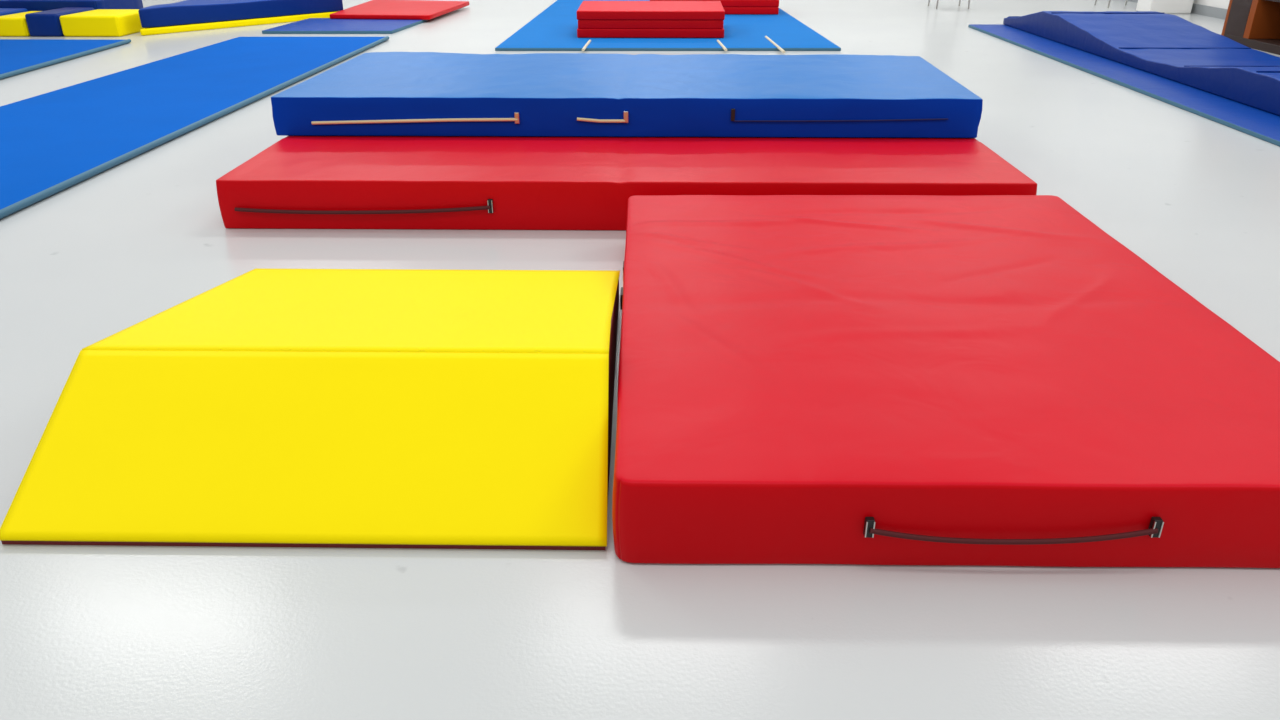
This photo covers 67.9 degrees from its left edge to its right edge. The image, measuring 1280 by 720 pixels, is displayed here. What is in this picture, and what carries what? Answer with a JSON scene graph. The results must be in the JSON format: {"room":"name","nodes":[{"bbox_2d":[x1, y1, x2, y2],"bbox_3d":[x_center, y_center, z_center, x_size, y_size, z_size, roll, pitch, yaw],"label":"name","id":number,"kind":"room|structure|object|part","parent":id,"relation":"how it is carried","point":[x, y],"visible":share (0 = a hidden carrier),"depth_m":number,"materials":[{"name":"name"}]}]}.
{"room":"sports hall","nodes":[
{"label":"sports hall","id":0,"kind":"room"},
{"bbox_2d":[0,0,1279,719],"bbox_3d":[-0.787,-1.828,6.895,16.200,0.100,24.000,0,25,1],"label":"floor","id":1,"kind":"structure","parent":0,"point":[88,632],"depth_m":1.96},
{"bbox_2d":[0,39,130,79],"bbox_3d":[-6.804,-2.307,7.744,3.500,0.039,4.757,0,25,1],"label":"floor mat","id":2,"kind":"object","parent":1,"relation":"on","point":[17,56],"visible":1,"depth_m":9.06,"materials":[{"name":"blue plastic"}]},
{"bbox_2d":[0,0,142,10],"bbox_3d":[-7.462,-4.287,11.620,2.279,0.300,1.100,0,25,1],"label":"mat","id":3,"kind":"object","parent":1,"relation":"on","point":[30,5],"visible":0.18,"depth_m":11.08,"materials":[{"name":"blue plastic"}]},
{"bbox_2d":[0,7,144,36],"bbox_3d":[-6.631,-3.803,10.672,1.972,0.235,0.800,0,25,1],"label":"mat","id":4,"kind":"object","parent":1,"relation":"on","point":[67,21],"visible":0.94,"depth_m":10.33,"materials":[{"name":"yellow plastic"}]},
{"bbox_3d":[-7.349,-3.803,10.685,0.534,0.225,0.800,0,25,1],"label":"panel","id":5,"kind":"part","parent":4,"relation":"part of","materials":[{"name":"blue plastic"}]},
{"bbox_3d":[-6.870,-3.786,10.685,0.404,0.195,0.800,0,25,1],"label":"panel","id":6,"kind":"part","parent":4,"relation":"part of","materials":[{"name":"yellow plastic"}]},
{"bbox_3d":[-6.478,-3.801,10.670,0.360,0.235,0.800,0,25,1],"label":"panel","id":7,"kind":"part","parent":4,"relation":"part of","materials":[{"name":"blue plastic"}]},
{"bbox_3d":[-5.967,-3.789,10.667,0.643,0.215,0.800,0,25,1],"label":"panel","id":8,"kind":"part","parent":4,"relation":"part of","materials":[{"name":"yellow plastic"}]},
{"bbox_2d":[0,36,388,218],"bbox_3d":[-3.583,-1.690,6.443,1.709,0.039,8.120,0,25,1],"label":"floor mat","id":9,"kind":"object","parent":1,"relation":"on","point":[55,141],"visible":1,"depth_m":6.53,"materials":[{"name":"blue plastic"}]},
{"bbox_2d":[138,0,342,35],"bbox_3d":[-4.644,-4.324,11.707,1.621,0.292,2.994,0,25,1],"label":"mat","id":10,"kind":"object","parent":1,"relation":"on","point":[187,15],"visible":0.96,"depth_m":11.15,"materials":[{"name":"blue plastic"}]},
{"bbox_2d":[0,269,619,549],"bbox_3d":[-0.720,-0.031,2.677,1.323,0.264,1.506,0,25,1],"label":"mat","id":11,"kind":"object","parent":1,"relation":"on","point":[312,408],"visible":1,"depth_m":2.23,"materials":[{"name":"yellow"}]},
{"bbox_3d":[-0.729,0.188,2.198,1.323,0.250,0.452,0,25,1],"label":"panel","id":12,"kind":"part","parent":11,"relation":"part of","materials":[{"name":"yellow leather"}]},
{"bbox_3d":[-0.723,-0.168,2.862,1.310,0.176,1.053,0,25,1],"label":"panel","id":13,"kind":"part","parent":11,"relation":"part of","materials":[{"name":"yellow plastic"}]},
{"bbox_2d":[262,18,427,33],"bbox_3d":[-3.429,-3.946,11.210,1.550,0.035,1.397,0,25,1],"label":"floor mat","id":14,"kind":"object","parent":1,"relation":"on","point":[310,25],"visible":0.91,"depth_m":10.96,"materials":[{"name":"blue plastic"}]},
{"bbox_2d":[330,0,468,19],"bbox_3d":[-3.125,-4.669,12.629,1.420,0.054,2.252,0,25,1],"label":"floor mat","id":15,"kind":"object","parent":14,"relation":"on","point":[374,9],"visible":1,"depth_m":12.26,"materials":[{"name":"red plastic"}]},
{"bbox_2d":[216,136,1036,229],"bbox_3d":[-0.057,-1.161,5.119,3.535,0.216,2.482,0,25,1],"label":"mat","id":16,"kind":"object","parent":1,"relation":"on","point":[297,182],"visible":0.47,"depth_m":4.10,"materials":[{"name":"red plastic"}]},
{"bbox_2d":[271,52,982,137],"bbox_3d":[-0.037,-1.538,5.423,3.628,0.204,1.710,0,25,1],"label":"mat","id":17,"kind":"object","parent":16,"relation":"on","point":[373,93],"visible":1,"depth_m":4.78,"materials":[{"name":"blue plastic"}]},
{"bbox_3d":[-1.127,-1.195,4.754,1.037,0.036,0.016,0,25,1],"label":"zip cord","id":18,"kind":"part","parent":17,"relation":"part of","materials":[{"name":"beige fabric"}]},
{"bbox_3d":[-0.195,-1.196,4.737,0.240,0.025,0.016,0,25,1],"label":"zip cord","id":19,"kind":"part","parent":17,"relation":"part of","materials":[{"name":"beige fabric"}]},
{"bbox_2d":[495,0,840,52],"bbox_3d":[0.329,-4.493,12.352,3.393,0.045,7.339,0,25,1],"label":"floor mat","id":20,"kind":"object","parent":1,"relation":"on","point":[555,28],"visible":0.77,"depth_m":9.98,"materials":[{"name":"blue plastic"}]},
{"bbox_2d":[577,1,724,37],"bbox_3d":[0.126,-3.780,10.515,1.597,0.267,1.250,0,25,1],"label":"mat","id":21,"kind":"object","parent":20,"relation":"on","point":[596,19],"visible":1,"depth_m":9.97,"materials":[{"name":"red plastic"}]},
{"bbox_3d":[0.126,-3.699,10.553,1.597,0.088,1.250,0,25,1],"label":"panel","id":22,"kind":"part","parent":21,"relation":"part of","materials":[{"name":"red plastic"}]},
{"bbox_3d":[0.126,-3.861,10.477,1.597,0.088,1.250,0,25,1],"label":"panel","id":23,"kind":"part","parent":21,"relation":"part of","materials":[{"name":"red plastic"}]},
{"bbox_3d":[0.126,-3.781,10.518,1.596,0.088,1.242,0,25,1],"label":"panel","id":24,"kind":"part","parent":21,"relation":"part of","materials":[{"name":"red plastic"}]},
{"bbox_2d":[650,0,778,14],"bbox_3d":[0.965,-4.835,12.743,1.663,0.267,1.200,0,25,1],"label":"mat","id":25,"kind":"object","parent":20,"relation":"on","point":[751,7],"visible":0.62,"depth_m":12.21,"materials":[{"name":"red plastic"}]},
{"bbox_3d":[0.965,-4.835,12.743,1.663,0.088,1.200,0,25,1],"label":"panel","id":26,"kind":"part","parent":25,"relation":"part of","materials":[{"name":"red plastic"}]},
{"bbox_3d":[0.965,-4.754,12.781,1.663,0.088,1.200,0,25,1],"label":"panel","id":27,"kind":"part","parent":25,"relation":"part of","materials":[{"name":"red plastic"}]},
{"bbox_2d":[612,195,1279,567],"bbox_3d":[0.813,-0.118,2.912,1.769,0.220,2.210,0,25,1],"label":"mat","id":28,"kind":"object","parent":1,"relation":"on","point":[979,380],"visible":1,"depth_m":2.26,"materials":[{"name":"red plastic"}]},
{"bbox_3d":[0.758,0.357,1.933,0.581,0.039,0.018,0,25,1],"label":"handle","id":29,"kind":"part","parent":28,"relation":"part of","materials":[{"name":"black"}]},
{"bbox_2d":[928,0,969,8],"bbox_3d":[4.333,-5.357,13.169,0.464,0.893,0.464,0,25,1],"label":"chair","id":30,"kind":"object","parent":1,"relation":"on","point":[929,0],"visible":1,"depth_m":13.14,"materials":[{"name":"silver metal"}]},
{"bbox_2d":[1094,0,1126,7],"bbox_3d":[6.776,-5.421,13.304,0.464,0.893,0.464,0,25,1],"label":"chair","id":31,"kind":"object","parent":1,"relation":"on","point":[1095,0],"visible":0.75,"depth_m":13.66,"materials":[{"name":"silver metal"}]},
{"bbox_2d":[968,24,1279,145],"bbox_3d":[4.663,-2.261,7.657,1.799,0.030,7.867,0,25,1],"label":"floor mat","id":32,"kind":"object","parent":1,"relation":"on","point":[1263,125],"visible":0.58,"depth_m":7.29,"materials":[{"name":"blue plastic"}]},
{"bbox_2d":[1003,11,1279,115],"bbox_3d":[4.812,-2.528,7.880,1.218,0.258,7.244,0,25,1],"label":"mat","id":33,"kind":"object","parent":32,"relation":"on","point":[1172,47],"visible":1,"depth_m":8.44,"materials":[{"name":"blue plastic"}]},
{"bbox_2d":[1136,0,1193,13],"bbox_3d":[7.052,-4.841,12.742,0.600,0.340,0.440,0,25,1],"label":"storage box","id":34,"kind":"object","parent":1,"relation":"on","point":[1163,6],"visible":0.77,"depth_m":12.60,"materials":[{"name":"white paint"}]},
{"bbox_2d":[1221,0,1279,54],"bbox_3d":[6.672,-3.668,9.099,1.174,1.340,1.440,0,25,1],"label":"cabinet","id":35,"kind":"object","parent":1,"relation":"on","point":[1254,24],"visible":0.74,"depth_m":9.51,"materials":[{"name":"brown wood"}]},
{"bbox_3d":[6.693,-3.939,9.717,1.154,1.300,0.050,0,25,1],"label":"panel","id":36,"kind":"part","parent":35,"relation":"part of","materials":[{"name":"brown wood"}]},
{"bbox_3d":[6.123,-3.885,9.532,0.020,1.200,0.350,0,25,1],"label":"door","id":37,"kind":"part","parent":35,"relation":"part of","materials":[{"name":"brown wood"}]},
{"bbox_2d":[1193,0,1229,8],"bbox_3d":[7.387,-3.714,5.855,0.150,4.200,24.000,0,25,1],"label":"wall","id":38,"kind":"structure","parent":0,"point":[1224,4],"depth_m":12.24,"materials":[{"name":"white paint"}]},
{"bbox_2d":[1127,0,1227,19],"bbox_3d":[7.297,-1.871,6.730,0.030,0.120,24.000,0,25,1],"label":"baseboard","id":39,"kind":"structure","parent":38,"relation":"attached to","point":[1199,9],"depth_m":12.34,"materials":[{"name":"grey"}]}
]}

